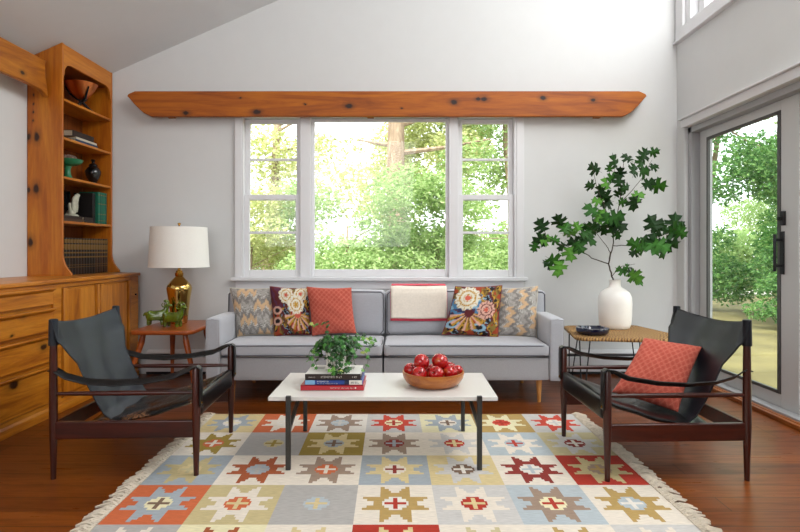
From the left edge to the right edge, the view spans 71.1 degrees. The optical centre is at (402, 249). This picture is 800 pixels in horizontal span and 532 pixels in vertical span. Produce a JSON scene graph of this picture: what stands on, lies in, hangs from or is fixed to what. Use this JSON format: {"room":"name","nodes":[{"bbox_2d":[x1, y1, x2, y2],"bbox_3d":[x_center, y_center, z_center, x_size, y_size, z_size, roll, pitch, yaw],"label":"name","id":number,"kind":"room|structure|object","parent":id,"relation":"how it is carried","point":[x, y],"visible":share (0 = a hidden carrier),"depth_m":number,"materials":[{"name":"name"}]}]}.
{"room":"living room","nodes":[
{"label":"living room","id":0,"kind":"room"},
{"bbox_2d":[0,73,26,277],"bbox_3d":[-3.020,-0.225,1.370,0.100,2.750,7.940,0,0,0],"label":"wall","id":1,"kind":"structure","parent":0,"point":[13,93],"depth_m":4.26,"materials":[{"name":"paint"}]},
{"bbox_2d":[0,37,47,96],"bbox_3d":[-2.880,-1.341,2.802,0.180,0.278,3.204,0,0,0],"label":"beam","id":2,"kind":"structure","parent":1,"relation":"attached to","point":[17,63],"depth_m":4.12,"materials":[{"name":"brown wood"}]},
{"bbox_2d":[0,0,276,72],"bbox_3d":[-0.163,-2.821,1.370,5.814,2.690,7.940,0,0,0],"label":"ceiling","id":3,"kind":"structure","parent":0,"point":[115,35],"depth_m":4.55,"materials":[{"name":"paint"}]},
{"bbox_2d":[112,0,676,373],"bbox_3d":[-0.133,-1.439,5.270,5.674,5.178,0.140,0,0,0],"label":"wall","id":4,"kind":"structure","parent":0,"point":[166,171],"depth_m":5.20,"materials":[{"name":"paint"}]},
{"bbox_2d":[230,117,527,288],"bbox_3d":[-0.218,-0.459,5.235,2.729,1.642,0.210,0,0,0],"label":"window","id":5,"kind":"structure","parent":4,"relation":"in","point":[305,275],"depth_m":5.20,"materials":[{"name":"paint"}]},
{"bbox_2d":[146,372,624,373],"bbox_3d":[0.082,1.136,5.194,4.924,0.028,0.012,0,0,0],"label":"baseboard","id":6,"kind":"structure","parent":4,"relation":"attached to","point":[146,372],"depth_m":5.19,"materials":[{"name":"white paint"}]},
{"bbox_2d":[128,91,645,118],"bbox_3d":[-0.145,-1.327,5.140,4.713,0.229,0.120,0,0,0],"label":"ceiling beam","id":7,"kind":"structure","parent":4,"relation":"attached to","point":[169,104],"depth_m":5.08,"materials":[{"name":"brown wood"}]},
{"bbox_2d":[146,349,637,371],"bbox_3d":[0.089,1.020,5.168,4.899,0.196,0.065,0,0,0],"label":"baseboard heater","id":8,"kind":"object","parent":4,"relation":"attached to","point":[607,352],"visible":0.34,"depth_m":5.14,"materials":[{"name":"paint"}]},
{"bbox_2d":[0,374,799,531],"bbox_3d":[-0.183,1.210,1.370,5.774,0.120,7.940,0,0,0],"label":"floor","id":9,"kind":"structure","parent":0,"point":[707,474],"depth_m":3.09,"materials":[{"name":"brown wood"}]},
{"bbox_2d":[0,272,139,441],"bbox_3d":[-2.672,0.677,3.665,0.585,0.945,2.930,0,0,0],"label":"base cabinet","id":10,"kind":"object","parent":9,"relation":"on","point":[27,303],"visible":0.61,"depth_m":3.74,"materials":[{"name":"brown wood"}]},
{"bbox_2d":[64,237,66,264],"bbox_3d":[-2.815,0.052,4.512,0.201,0.305,0.040,0,0,0],"label":"volume","id":11,"kind":"object","parent":10,"relation":"on","point":[65,239],"visible":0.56,"depth_m":4.51,"materials":[{"name":"black leather"}]},
{"bbox_2d":[67,238,69,269],"bbox_3d":[-2.815,0.052,4.554,0.201,0.305,0.040,0,0,0],"label":"volume","id":12,"kind":"object","parent":10,"relation":"on","point":[68,239],"visible":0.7,"depth_m":4.55,"materials":[{"name":"leather"}]},
{"bbox_2d":[70,238,72,272],"bbox_3d":[-2.815,0.052,4.595,0.201,0.305,0.040,0,0,0],"label":"volume","id":13,"kind":"object","parent":10,"relation":"on","point":[71,239],"visible":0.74,"depth_m":4.59,"materials":[{"name":"brown leather"}]},
{"bbox_2d":[27,43,119,275],"bbox_3d":[-2.791,-0.717,4.803,0.351,1.844,0.765,0,0,0],"label":"bookcase","id":14,"kind":"object","parent":10,"relation":"on","point":[48,117],"visible":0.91,"depth_m":4.42,"materials":[{"name":"brown wood"}]},
{"bbox_2d":[64,190,69,214],"bbox_3d":[-2.943,-0.377,4.803,0.017,0.286,0.285,0,0,0],"label":"book","id":15,"kind":"object","parent":14,"relation":"on","point":[66,193],"visible":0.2,"depth_m":4.88,"materials":[{"name":"paper"}]},
{"bbox_2d":[64,158,82,177],"bbox_3d":[-2.815,-0.673,4.700,0.236,0.170,0.236,0,0,0],"label":"footed bowl","id":16,"kind":"object","parent":14,"relation":"on","point":[69,163],"visible":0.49,"depth_m":4.67,"materials":[{"name":"ceramic"}]},
{"bbox_2d":[64,154,76,158],"bbox_3d":[-2.814,-0.763,4.720,0.124,0.086,0.121,0,0,0],"label":"ball","id":17,"kind":"object","parent":16,"relation":"in","point":[67,155],"visible":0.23,"depth_m":4.68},
{"bbox_2d":[64,218,83,221],"bbox_3d":[-2.833,-0.246,4.650,0.195,0.026,0.300,0,0,0],"label":"book","id":18,"kind":"object","parent":14,"relation":"on","point":[65,219],"visible":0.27,"depth_m":4.65,"materials":[{"name":"black paper"}]},
{"bbox_2d":[64,215,82,219],"bbox_3d":[-2.830,-0.272,4.650,0.180,0.024,0.280,0,0,0],"label":"book","id":19,"kind":"object","parent":18,"relation":"on","point":[65,216],"visible":0.34,"depth_m":4.66,"materials":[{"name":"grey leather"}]},
{"bbox_2d":[65,193,79,215],"bbox_3d":[-2.820,-0.387,4.793,0.096,0.206,0.164,0,0,0],"label":"sculpture","id":20,"kind":"object","parent":19,"relation":"on","point":[73,206],"visible":0.99,"depth_m":4.77,"materials":[{"name":"ceramic"}]},
{"bbox_2d":[64,79,97,110],"bbox_3d":[-2.815,-1.328,4.900,0.260,0.253,0.260,0,0,0],"label":"copper bowl","id":21,"kind":"object","parent":14,"relation":"on","point":[81,90],"visible":0.94,"depth_m":4.84,"materials":[{"name":"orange metal"}]},
{"bbox_2d":[74,193,94,222],"bbox_3d":[-2.825,-0.368,4.973,0.170,0.270,0.045,0,0,0],"label":"book","id":22,"kind":"object","parent":14,"relation":"on","point":[86,204],"visible":0.59,"depth_m":4.95,"materials":[{"name":"paper"}]},
{"bbox_2d":[72,139,97,147],"bbox_3d":[-2.833,-0.917,4.870,0.175,0.034,0.340,0,0,0],"label":"book","id":23,"kind":"object","parent":14,"relation":"on","point":[72,139],"visible":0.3,"depth_m":4.84,"materials":[{"name":"blue paper"}]},
{"bbox_2d":[64,136,96,145],"bbox_3d":[-2.835,-0.945,4.870,0.170,0.020,0.320,0,0,0],"label":"book","id":24,"kind":"object","parent":23,"relation":"on","point":[69,137],"visible":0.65,"depth_m":4.76,"materials":[{"name":"white paper"}]},
{"bbox_2d":[64,130,93,142],"bbox_3d":[-2.845,-0.981,4.840,0.170,0.050,0.320,0,0,0],"label":"book","id":25,"kind":"object","parent":24,"relation":"on","point":[66,132],"visible":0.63,"depth_m":4.76,"materials":[{"name":"paper"}]},
{"bbox_2d":[79,192,99,223],"bbox_3d":[-2.805,-0.376,5.018,0.171,0.285,0.036,0,0,0],"label":"book","id":26,"kind":"object","parent":14,"relation":"on","point":[97,194],"visible":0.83,"depth_m":5.00,"materials":[{"name":"paper"}]},
{"bbox_2d":[85,159,100,182],"bbox_3d":[-2.800,-0.705,5.060,0.132,0.232,0.132,0,0,0],"label":"urn","id":27,"kind":"object","parent":14,"relation":"on","point":[93,173],"visible":0.82,"depth_m":5.02,"materials":[{"name":"black ceramic"}]},
{"bbox_2d":[100,192,102,223],"bbox_3d":[-2.805,-0.376,5.056,0.171,0.285,0.036,0,0,0],"label":"book","id":28,"kind":"object","parent":14,"relation":"on","point":[101,195],"visible":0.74,"depth_m":5.05,"materials":[{"name":"paper"}]},
{"bbox_2d":[102,193,104,223],"bbox_3d":[-2.805,-0.376,5.093,0.171,0.285,0.036,0,0,0],"label":"book","id":29,"kind":"object","parent":14,"relation":"on","point":[103,194],"visible":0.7,"depth_m":5.09,"materials":[{"name":"paper"}]},
{"bbox_2d":[105,193,106,223],"bbox_3d":[-2.805,-0.376,5.130,0.171,0.285,0.036,0,0,0],"label":"book","id":30,"kind":"object","parent":14,"relation":"on","point":[105,193],"visible":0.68,"depth_m":5.12,"materials":[{"name":"paper"}]},
{"bbox_2d":[73,238,75,274],"bbox_3d":[-2.815,0.052,4.637,0.201,0.305,0.040,0,0,0],"label":"volume","id":31,"kind":"object","parent":10,"relation":"on","point":[74,239],"visible":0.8,"depth_m":4.63,"materials":[{"name":"leather"}]},
{"bbox_2d":[76,238,78,274],"bbox_3d":[-2.815,0.052,4.678,0.201,0.305,0.040,0,0,0],"label":"volume","id":32,"kind":"object","parent":10,"relation":"on","point":[77,239],"visible":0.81,"depth_m":4.67,"materials":[{"name":"brown leather"}]},
{"bbox_2d":[79,238,81,273],"bbox_3d":[-2.815,0.052,4.720,0.201,0.305,0.040,0,0,0],"label":"volume","id":33,"kind":"object","parent":10,"relation":"on","point":[80,239],"visible":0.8,"depth_m":4.71,"materials":[{"name":"brown leather"}]},
{"bbox_2d":[82,238,84,273],"bbox_3d":[-2.815,0.052,4.761,0.201,0.305,0.040,0,0,0],"label":"volume","id":34,"kind":"object","parent":10,"relation":"on","point":[83,239],"visible":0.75,"depth_m":4.76,"materials":[{"name":"brown leather"}]},
{"bbox_2d":[85,238,87,273],"bbox_3d":[-2.815,0.052,4.803,0.201,0.305,0.040,0,0,0],"label":"volume","id":35,"kind":"object","parent":10,"relation":"on","point":[86,240],"visible":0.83,"depth_m":4.80,"materials":[{"name":"leather"}]},
{"bbox_2d":[87,238,89,273],"bbox_3d":[-2.815,0.052,4.844,0.201,0.305,0.040,0,0,0],"label":"volume","id":36,"kind":"object","parent":10,"relation":"on","point":[88,239],"visible":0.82,"depth_m":4.84,"materials":[{"name":"leather"}]},
{"bbox_2d":[90,238,92,273],"bbox_3d":[-2.815,0.052,4.885,0.201,0.305,0.040,0,0,0],"label":"volume","id":37,"kind":"object","parent":10,"relation":"on","point":[91,239],"visible":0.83,"depth_m":4.88,"materials":[{"name":"leather"}]},
{"bbox_2d":[93,239,95,272],"bbox_3d":[-2.815,0.052,4.927,0.201,0.305,0.040,0,0,0],"label":"volume","id":38,"kind":"object","parent":10,"relation":"on","point":[94,240],"visible":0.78,"depth_m":4.93,"materials":[{"name":"leather"}]},
{"bbox_2d":[95,239,97,272],"bbox_3d":[-2.815,0.052,4.968,0.201,0.305,0.040,0,0,0],"label":"volume","id":39,"kind":"object","parent":10,"relation":"on","point":[96,243],"visible":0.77,"depth_m":4.96,"materials":[{"name":"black leather"}]},
{"bbox_2d":[98,239,100,272],"bbox_3d":[-2.815,0.052,5.010,0.201,0.305,0.040,0,0,0],"label":"volume","id":40,"kind":"object","parent":10,"relation":"on","point":[99,240],"visible":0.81,"depth_m":5.01,"materials":[{"name":"brown leather"}]},
{"bbox_2d":[100,239,102,272],"bbox_3d":[-2.815,0.052,5.051,0.201,0.305,0.040,0,0,0],"label":"volume","id":41,"kind":"object","parent":10,"relation":"on","point":[101,244],"visible":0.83,"depth_m":5.04,"materials":[{"name":"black leather"}]},
{"bbox_2d":[103,239,104,272],"bbox_3d":[-2.815,0.052,5.093,0.201,0.305,0.040,0,0,0],"label":"volume","id":42,"kind":"object","parent":10,"relation":"on","point":[103,239],"visible":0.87,"depth_m":5.08,"materials":[{"name":"brown leather"}]},
{"bbox_2d":[105,239,107,271],"bbox_3d":[-2.815,0.052,5.134,0.201,0.305,0.040,0,0,0],"label":"volume","id":43,"kind":"object","parent":10,"relation":"on","point":[106,240],"visible":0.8,"depth_m":5.13,"materials":[{"name":"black leather"}]},
{"bbox_2d":[47,306,235,479],"bbox_3d":[-1.418,0.749,3.165,0.769,0.803,0.717,0,0,-2],"label":"lounge chair","id":44,"kind":"object","parent":9,"relation":"on","point":[96,343],"visible":1,"depth_m":2.93,"materials":[{"name":"black leather"}]},
{"bbox_2d":[130,320,205,382],"bbox_3d":[-1.910,0.894,4.737,0.564,0.517,0.705,0,0,0],"label":"side table","id":45,"kind":"object","parent":9,"relation":"on","point":[191,327],"visible":0.51,"depth_m":4.46,"materials":[{"name":"brown wood"}]},
{"bbox_2d":[143,299,171,324],"bbox_3d":[-2.067,0.525,4.720,0.237,0.212,0.088,0,0,-8],"label":"figurine","id":46,"kind":"object","parent":45,"relation":"on","point":[151,315],"visible":0.89,"depth_m":4.69,"materials":[{"name":"green ceramic"}]},
{"bbox_2d":[162,302,186,326],"bbox_3d":[-1.879,0.527,4.601,0.233,0.208,0.086,0,0,14],"label":"figurine","id":47,"kind":"object","parent":45,"relation":"on","point":[168,317],"visible":1,"depth_m":4.57,"materials":[{"name":"green ceramic"}]},
{"bbox_2d":[148,223,209,323],"bbox_3d":[-1.942,0.199,4.860,0.500,0.872,0.500,0,0,0],"label":"table lamp","id":48,"kind":"object","parent":45,"relation":"on","point":[179,247],"visible":0.95,"depth_m":4.68,"materials":[{"name":"white fabric"}]},
{"bbox_2d":[205,289,563,401],"bbox_3d":[-0.135,0.741,4.553,2.676,0.817,0.814,0,0,0],"label":"sofa","id":49,"kind":"object","parent":9,"relation":"on","point":[258,357],"visible":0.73,"depth_m":4.17,"materials":[{"name":"fabric"}]},
{"bbox_2d":[230,288,273,336],"bbox_3d":[-1.228,0.506,4.576,0.410,0.392,0.189,0,0,0],"label":"throw pillow","id":50,"kind":"object","parent":49,"relation":"on","point":[253,310],"visible":0.8,"depth_m":4.52,"materials":[{"name":"grey fabric"}]},
{"bbox_2d":[270,286,310,335],"bbox_3d":[-0.913,0.496,4.535,0.357,0.400,0.174,0,0,0],"label":"throw pillow","id":51,"kind":"object","parent":49,"relation":"on","point":[290,306],"visible":0.94,"depth_m":4.48,"materials":[{"name":"multicoloured fabric"}]},
{"bbox_2d":[221,335,383,356],"bbox_3d":[-0.755,0.748,4.385,1.203,0.120,0.474,0,0,0],"label":"seat cushion","id":52,"kind":"object","parent":49,"relation":"on","point":[249,345],"depth_m":4.16,"materials":[{"name":"grey fabric"}]},
{"bbox_2d":[229,289,384,334],"bbox_3d":[-0.807,0.525,4.735,1.310,0.384,0.180,0,0,0],"label":"cushion","id":53,"kind":"object","parent":49,"relation":"on","point":[368,305],"depth_m":4.65,"materials":[{"name":"grey fabric"}]},
{"bbox_2d":[307,287,355,335],"bbox_3d":[-0.575,0.488,4.482,0.409,0.386,0.170,0,0,0],"label":"throw pillow","id":54,"kind":"object","parent":49,"relation":"on","point":[333,305],"visible":0.94,"depth_m":4.43,"materials":[{"name":"red fabric"}]},
{"bbox_2d":[390,284,446,320],"bbox_3d":[0.132,0.442,4.763,0.472,0.297,0.280,0,0,0],"label":"throw blanket","id":55,"kind":"object","parent":49,"relation":"on","point":[408,302],"visible":1,"depth_m":4.63,"materials":[{"name":"beige fabric"}]},
{"bbox_2d":[386,289,544,334],"bbox_3d":[0.524,0.525,4.735,1.336,0.385,0.180,0,0,0],"label":"cushion","id":56,"kind":"object","parent":49,"relation":"on","point":[392,327],"depth_m":4.66,"materials":[{"name":"grey fabric"}]},
{"bbox_2d":[384,335,548,356],"bbox_3d":[0.472,0.748,4.385,1.229,0.120,0.472,0,0,0],"label":"seat cushion","id":57,"kind":"object","parent":49,"relation":"on","point":[394,345],"depth_m":4.16,"materials":[{"name":"grey fabric"}]},
{"bbox_2d":[442,285,501,336],"bbox_3d":[0.558,0.493,4.511,0.504,0.414,0.181,0,0,0],"label":"throw pillow","id":58,"kind":"object","parent":49,"relation":"on","point":[473,310],"visible":1,"depth_m":4.45,"materials":[{"name":"multicoloured fabric"}]},
{"bbox_2d":[498,286,537,337],"bbox_3d":[0.924,0.503,4.566,0.393,0.419,0.175,0,0,-5],"label":"throw pillow","id":59,"kind":"object","parent":49,"relation":"on","point":[518,306],"visible":0.87,"depth_m":4.51,"materials":[{"name":"grey fabric"}]},
{"bbox_2d":[70,412,721,531],"bbox_3d":[-0.040,1.137,2.727,2.731,0.029,2.402,0,0,0],"label":"rug","id":60,"kind":"object","parent":9,"relation":"on","point":[348,472],"visible":0.92,"depth_m":2.78,"materials":[{"name":"fabric"}]},
{"bbox_2d":[268,373,497,469],"bbox_3d":[-0.105,0.951,3.225,1.200,0.384,0.644,0,0,0],"label":"coffee table","id":61,"kind":"object","parent":60,"relation":"on","point":[378,386],"visible":0.85,"depth_m":3.00,"materials":[{"name":"white stone"}]},
{"bbox_2d":[301,375,365,390],"bbox_3d":[-0.386,0.752,3.171,0.344,0.029,0.242,0,0,0],"label":"book","id":62,"kind":"object","parent":61,"relation":"on","point":[304,387],"visible":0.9,"depth_m":3.05,"materials":[{"name":"red paper"}]},
{"bbox_2d":[305,371,364,384],"bbox_3d":[-0.379,0.724,3.179,0.315,0.026,0.242,0,0,0],"label":"book","id":63,"kind":"object","parent":62,"relation":"on","point":[307,382],"visible":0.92,"depth_m":3.06,"materials":[{"name":"blue paper"}]},
{"bbox_2d":[305,365,363,379],"bbox_3d":[-0.384,0.694,3.182,0.304,0.033,0.241,0,0,0],"label":"book","id":64,"kind":"object","parent":63,"relation":"on","point":[321,373],"visible":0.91,"depth_m":3.06,"materials":[{"name":"white paper"}]},
{"bbox_2d":[326,347,345,369],"bbox_3d":[-0.381,0.609,3.180,0.116,0.137,0.116,0,0,0],"label":"pot","id":65,"kind":"object","parent":64,"relation":"on","point":[327,354],"depth_m":3.13,"materials":[{"name":"white ceramic"}]},
{"bbox_2d":[306,321,376,375],"bbox_3d":[-0.349,0.550,3.173,0.405,0.278,0.278,0,0,0],"label":"ivy","id":66,"kind":"object","parent":64,"relation":"on","point":[337,348],"visible":1,"depth_m":3.12,"materials":[{"name":"green plant"}]},
{"bbox_2d":[402,369,463,389],"bbox_3d":[0.172,0.727,3.190,0.352,0.080,0.352,0,0,0],"label":"fruit bowl","id":67,"kind":"object","parent":61,"relation":"on","point":[428,383],"visible":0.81,"depth_m":3.05,"materials":[{"name":"brown wood"}]},
{"bbox_2d":[404,363,415,374],"bbox_3d":[0.045,0.688,3.214,0.083,0.079,0.083,0,0,24],"label":"apple","id":68,"kind":"object","parent":67,"relation":"in","point":[408,367],"visible":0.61,"depth_m":3.19,"materials":[{"name":"red plant"}]},
{"bbox_2d":[412,366,426,376],"bbox_3d":[0.091,0.687,3.104,0.083,0.083,0.079,0,0,21],"label":"apple","id":69,"kind":"object","parent":67,"relation":"in","point":[417,371],"visible":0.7,"depth_m":3.08,"materials":[{"name":"red plant"}]},
{"bbox_2d":[414,354,428,368],"bbox_3d":[0.105,0.632,3.169,0.086,0.089,0.090,0,0,22],"label":"apple","id":70,"kind":"object","parent":69,"relation":"on","point":[422,360],"visible":0.85,"depth_m":3.14,"materials":[{"name":"red plant"}]},
{"bbox_2d":[425,364,432,376],"bbox_3d":[0.161,0.706,3.270,0.089,0.086,0.090,0,0,20],"label":"apple","id":71,"kind":"object","parent":67,"relation":"in","point":[427,369],"visible":0.25,"depth_m":3.24,"materials":[{"name":"red plant"}]},
{"bbox_2d":[428,366,443,376],"bbox_3d":[0.183,0.683,3.094,0.082,0.085,0.083,0,0,-17],"label":"apple","id":72,"kind":"object","parent":67,"relation":"in","point":[435,371],"visible":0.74,"depth_m":3.07,"materials":[{"name":"red plant"}]},
{"bbox_2d":[443,364,457,376],"bbox_3d":[0.265,0.685,3.149,0.083,0.082,0.086,0,0,30],"label":"apple","id":73,"kind":"object","parent":67,"relation":"in","point":[449,370],"visible":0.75,"depth_m":3.12,"materials":[{"name":"red plant"}]},
{"bbox_2d":[432,353,447,368],"bbox_3d":[0.210,0.630,3.175,0.094,0.090,0.096,0,0,20],"label":"apple","id":74,"kind":"object","parent":73,"relation":"on","point":[439,359],"visible":0.86,"depth_m":3.14,"materials":[{"name":"red plant"}]},
{"bbox_2d":[454,365,462,374],"bbox_3d":[0.312,0.697,3.226,0.073,0.071,0.069,0,0,28],"label":"apple","id":75,"kind":"object","parent":67,"relation":"in","point":[459,368],"visible":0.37,"depth_m":3.20,"materials":[{"name":"red plant"}]},
{"bbox_2d":[564,325,667,380],"bbox_3d":[1.750,0.908,4.603,0.838,0.477,0.823,0,0,0],"label":"side table","id":76,"kind":"object","parent":9,"relation":"on","point":[635,333],"visible":0.45,"depth_m":4.39,"materials":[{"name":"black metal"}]},
{"bbox_2d":[575,325,609,335],"bbox_3d":[1.509,0.639,4.460,0.260,0.058,0.260,0,0,0],"label":"glass dish","id":77,"kind":"object","parent":76,"relation":"on","point":[591,330],"visible":1,"depth_m":4.37,"materials":[{"name":"blue glass"}]},
{"bbox_2d":[598,280,632,329],"bbox_3d":[1.817,0.462,4.800,0.278,0.412,0.278,0,0,0],"label":"vase","id":78,"kind":"object","parent":76,"relation":"on","point":[615,304],"visible":0.98,"depth_m":4.69,"materials":[{"name":"white ceramic"}]},
{"bbox_2d":[529,147,688,285],"bbox_3d":[1.727,-0.272,4.730,1.333,1.202,0.290,0,0,0],"label":"branch","id":79,"kind":"object","parent":78,"relation":"in","point":[615,225],"visible":0.99,"depth_m":4.71,"materials":[{"name":"green plant"}]},
{"bbox_2d":[558,306,752,481],"bbox_3d":[1.353,0.749,3.120,0.769,0.803,0.717,0,0,-2],"label":"lounge chair","id":80,"kind":"object","parent":9,"relation":"on","point":[719,340],"visible":0.85,"depth_m":2.86,"materials":[{"name":"black leather"}]},
{"bbox_2d":[612,338,701,411],"bbox_3d":[1.407,0.680,3.094,0.470,0.347,0.273,0,0,20],"label":"throw pillow","id":81,"kind":"object","parent":80,"relation":"on","point":[657,360],"visible":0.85,"depth_m":3.03,"materials":[{"name":"red fabric"}]},
{"bbox_2d":[677,0,799,311],"bbox_3d":[2.624,-1.404,1.370,0.160,5.107,7.940,0,0,0],"label":"wall","id":82,"kind":"structure","parent":0,"point":[748,42],"depth_m":4.42,"materials":[{"name":"paint"}]},
{"bbox_2d":[673,0,736,44],"bbox_3d":[2.602,-2.800,3.042,0.205,1.800,4.285,0,0,0],"label":"window","id":83,"kind":"structure","parent":82,"relation":"in","point":[698,12],"depth_m":4.92,"materials":[{"name":"paint"}]},
{"bbox_2d":[677,62,799,128],"bbox_3d":[2.517,-1.143,3.592,0.055,0.085,2.985,0,0,0],"label":"trim","id":84,"kind":"structure","parent":82,"relation":"attached to","point":[791,73],"depth_m":4.11,"materials":[{"name":"paint"}]},
{"bbox_2d":[688,81,799,430],"bbox_3d":[2.649,0.025,3.700,0.270,2.250,3.000,0,0,0],"label":"door","id":85,"kind":"structure","parent":82,"relation":"in","point":[781,404],"depth_m":3.94,"materials":[{"name":"paint"}]},
{"label":"outside","id":86,"kind":"structure","parent":0,"visible":0},
{"bbox_2d":[257,269,776,388],"bbox_3d":[5.000,1.575,12.500,70.000,0.150,65.000,0,0,0],"label":"lawn","id":87,"kind":"structure","parent":86,"point":[764,334],"depth_m":8.89,"materials":[{"name":"green plant"}]},
{"bbox_2d":[250,180,295,269],"bbox_3d":[-2.611,0.102,9.535,2.841,2.829,1.873,0,0,-41],"label":"shrub","id":88,"kind":"object","parent":87,"relation":"on","point":[267,249],"visible":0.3,"depth_m":9.50,"materials":[{"name":"green plant"}]},
{"bbox_2d":[251,125,387,269],"bbox_3d":[-3.015,-2.542,13.082,5.868,8.120,3.362,0,0,12],"label":"maple tree","id":89,"kind":"object","parent":87,"relation":"on","point":[277,134],"visible":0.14,"depth_m":12.46,"materials":[{"name":"green plant"}]},
{"bbox_2d":[269,176,437,269],"bbox_3d":[-0.885,0.170,8.981,3.048,2.696,2.072,0,0,3],"label":"shrub","id":90,"kind":"object","parent":87,"relation":"on","point":[366,257],"visible":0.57,"depth_m":8.92,"materials":[{"name":"green plant"}]},
{"bbox_2d":[251,222,507,269],"bbox_3d":[0.018,0.286,23.995,20.009,3.264,2.487,0,0,0],"label":"hedge","id":91,"kind":"object","parent":87,"relation":"on","point":[319,243],"visible":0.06,"depth_m":23.91,"materials":[{"name":"green plant"}]},
{"bbox_2d":[315,122,495,267],"bbox_3d":[-0.149,-2.734,13.149,4.970,8.519,3.905,0,0,-25],"label":"pine tree","id":92,"kind":"object","parent":87,"relation":"on","point":[399,145],"visible":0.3,"depth_m":12.98,"materials":[{"name":"green plant"}]},
{"bbox_2d":[363,159,500,268],"bbox_3d":[0.534,0.026,9.579,2.496,2.984,2.261,0,0,0],"label":"shrub","id":93,"kind":"object","parent":87,"relation":"on","point":[431,190],"visible":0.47,"depth_m":9.18,"materials":[{"name":"green plant"}]},
{"bbox_2d":[426,122,507,202],"bbox_3d":[2.527,-2.495,13.326,4.664,8.016,3.168,0,0,-22],"label":"birch tree","id":94,"kind":"object","parent":87,"relation":"on","point":[493,168],"visible":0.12,"depth_m":12.81,"materials":[{"name":"green plant"}]},
{"bbox_2d":[436,201,507,269],"bbox_3d":[1.905,0.138,9.208,2.901,2.754,1.809,0,0,-5],"label":"shrub","id":95,"kind":"object","parent":87,"relation":"on","point":[498,264],"visible":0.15,"depth_m":9.19,"materials":[{"name":"green plant"}]},
{"bbox_2d":[712,138,719,193],"bbox_3d":[8.088,-2.238,14.410,3.662,7.515,2.270,0,0,0],"label":"tree","id":96,"kind":"object","parent":87,"relation":"on","point":[715,155],"visible":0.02,"depth_m":14.44,"materials":[{"name":"green plant"}]},
{"bbox_2d":[712,222,768,278],"bbox_3d":[14.995,0.252,25.068,15.026,3.264,2.441,0,0,0],"label":"hedge","id":97,"kind":"object","parent":87,"relation":"on","point":[742,250],"visible":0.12,"depth_m":24.61,"materials":[{"name":"green plant"}]},
{"bbox_2d":[712,128,776,306],"bbox_3d":[8.543,-2.235,12.729,4.624,7.512,3.989,0,0,8],"label":"tree","id":98,"kind":"object","parent":87,"relation":"on","point":[760,158],"visible":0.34,"depth_m":12.14,"materials":[{"name":"green plant"}]},
{"bbox_2d":[716,148,776,238],"bbox_3d":[12.214,-5.489,17.092,6.812,14.007,4.950,0,0,0],"label":"tree","id":99,"kind":"object","parent":87,"relation":"on","point":[753,214],"visible":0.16,"depth_m":18.30,"materials":[{"name":"green plant"}]},
{"bbox_2d":[741,272,776,323],"bbox_3d":[7.609,0.752,10.614,2.368,1.524,1.609,0,0,0],"label":"shrub","id":100,"kind":"object","parent":87,"relation":"on","point":[770,285],"visible":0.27,"depth_m":10.74,"materials":[{"name":"green plant"}]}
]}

